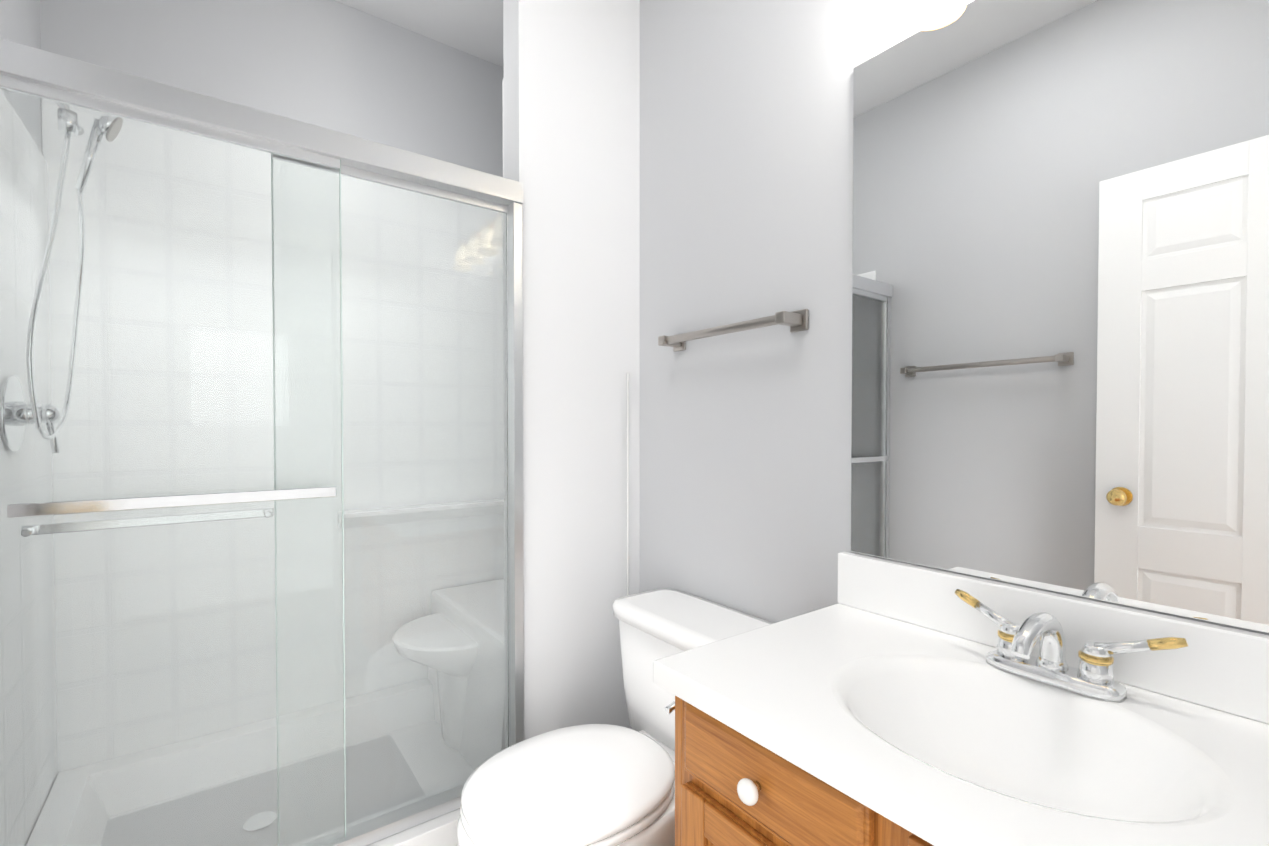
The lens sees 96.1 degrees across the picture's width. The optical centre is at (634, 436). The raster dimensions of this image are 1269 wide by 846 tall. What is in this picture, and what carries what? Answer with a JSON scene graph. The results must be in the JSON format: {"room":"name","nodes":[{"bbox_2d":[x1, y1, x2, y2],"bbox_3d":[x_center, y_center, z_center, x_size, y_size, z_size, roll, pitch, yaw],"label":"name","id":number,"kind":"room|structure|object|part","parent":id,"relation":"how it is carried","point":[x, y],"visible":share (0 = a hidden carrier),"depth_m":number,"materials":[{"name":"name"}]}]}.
{"room":"bathroom","nodes":[
{"label":"bathroom","id":0,"kind":"room"},
{"bbox_2d":[0,0,41,151],"bbox_3d":[-0.963,-0.170,0.582,0.100,2.700,2.660,-1,1,-36],"label":"wall","id":1,"kind":"structure","parent":0,"point":[19,21],"depth_m":1.45,"materials":[{"name":"grey paint"}]},
{"bbox_2d":[40,0,503,176],"bbox_3d":[-1.096,-0.193,2.075,1.459,2.700,0.100,-1,1,-36],"label":"wall","id":2,"kind":"structure","parent":0,"point":[334,65],"depth_m":1.98,"materials":[{"name":"grey paint"}]},
{"bbox_2d":[0,78,505,845],"bbox_3d":[-0.836,-0.025,1.726,1.459,1.995,0.774,-1,1,-36],"label":"wall","id":3,"kind":"structure","parent":2,"relation":"attached to","point":[88,330],"depth_m":1.82,"materials":[{"name":"white tile"}]},
{"bbox_2d":[0,89,122,453],"bbox_3d":[-1.310,-0.392,1.314,0.190,0.864,0.233,-1,1,-36],"label":"handheld shower","id":4,"kind":"object","parent":3,"relation":"attached to","point":[4,412],"depth_m":1.30,"materials":[{"name":"silver metal"}]},
{"bbox_2d":[335,0,503,67],"bbox_3d":[-0.336,-1.577,1.023,1.659,0.100,2.660,-1,1,-36],"label":"ceiling","id":5,"kind":"structure","parent":0,"point":[473,27],"depth_m":2.11,"materials":[{"name":"white paint"}]},
{"bbox_2d":[503,0,639,746],"bbox_3d":[-0.178,-0.188,1.716,0.409,2.700,0.100,-1,1,-36],"label":"wall","id":6,"kind":"structure","parent":0,"point":[572,116],"depth_m":1.66,"materials":[{"name":"white paint"}]},
{"bbox_2d":[627,373,628,595],"bbox_3d":[-0.021,0.273,1.772,0.006,0.937,0.006,-1,1,-36],"label":"cable","id":7,"kind":"object","parent":6,"relation":"attached to","point":[627,484],"visible":0.65,"depth_m":1.77,"materials":[{"name":"white paint"}]},
{"bbox_2d":[640,0,1268,634],"bbox_3d":[0.289,-0.184,1.507,0.106,2.700,2.660,-1,1,-36],"label":"wall","id":8,"kind":"structure","parent":0,"point":[1061,296],"depth_m":1.02,"materials":[{"name":"grey paint"}]},
{"bbox_2d":[658,309,808,351],"bbox_3d":[0.226,-0.265,1.447,0.073,0.048,0.463,-1,1,-36],"label":"towel bar","id":9,"kind":"object","parent":8,"relation":"attached to","point":[797,321],"visible":1,"depth_m":1.35,"materials":[{"name":"silver metal"}]},
{"bbox_3d":[0.110,1.232,0.464,2.059,0.100,4.560,-1,1,-36],"label":"floor","id":10,"kind":"structure","parent":0,"visible":0},
{"bbox_2d":[26,498,504,845],"bbox_3d":[-0.795,0.718,1.682,1.431,0.890,0.885,-1,1,-36],"label":"shower pan","id":11,"kind":"object","parent":10,"relation":"on","point":[441,830],"visible":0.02,"depth_m":1.76,"materials":[{"name":"white plastic"}]},
{"bbox_2d":[0,38,523,845],"bbox_3d":[-0.722,0.135,1.240,1.034,1.615,0.098,-1,1,-36],"label":"shower door","id":12,"kind":"structure","parent":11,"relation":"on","point":[40,74],"depth_m":1.22,"materials":[{"name":"clear glass"}]},
{"bbox_2d":[457,589,773,845],"bbox_3d":[-0.034,0.806,1.271,0.711,0.726,0.504,-1,1,-36],"label":"toilet","id":13,"kind":"object","parent":10,"relation":"on","point":[596,785],"visible":0.65,"depth_m":1.20,"materials":[{"name":"white ceramic"}]},
{"bbox_3d":[-0.129,0.725,1.200,0.455,0.052,0.372,-1,1,-36],"label":"seat","id":14,"kind":"part","parent":13,"relation":"part of","materials":[{"name":"white plastic"}]},
{"bbox_3d":[0.111,0.605,1.375,0.349,0.326,0.504,-1,1,-36],"label":"tank","id":15,"kind":"part","parent":13,"relation":"part of","materials":[{"name":"white ceramic"}]},
{"bbox_2d":[653,552,1268,845],"bbox_3d":[0.498,0.716,0.706,0.532,0.925,0.893,-1,1,-36],"label":"bathroom vanity","id":16,"kind":"object","parent":10,"relation":"on","point":[882,702],"visible":1,"depth_m":0.78,"materials":[{"name":"brown wood"}]},
{"bbox_2d":[955,589,1187,702],"bbox_3d":[0.578,0.306,0.814,0.155,0.106,0.287,-1,1,-36],"label":"faucet","id":17,"kind":"object","parent":16,"relation":"on","point":[1093,681],"depth_m":0.81,"materials":[{"name":"silver metal"}]}
]}

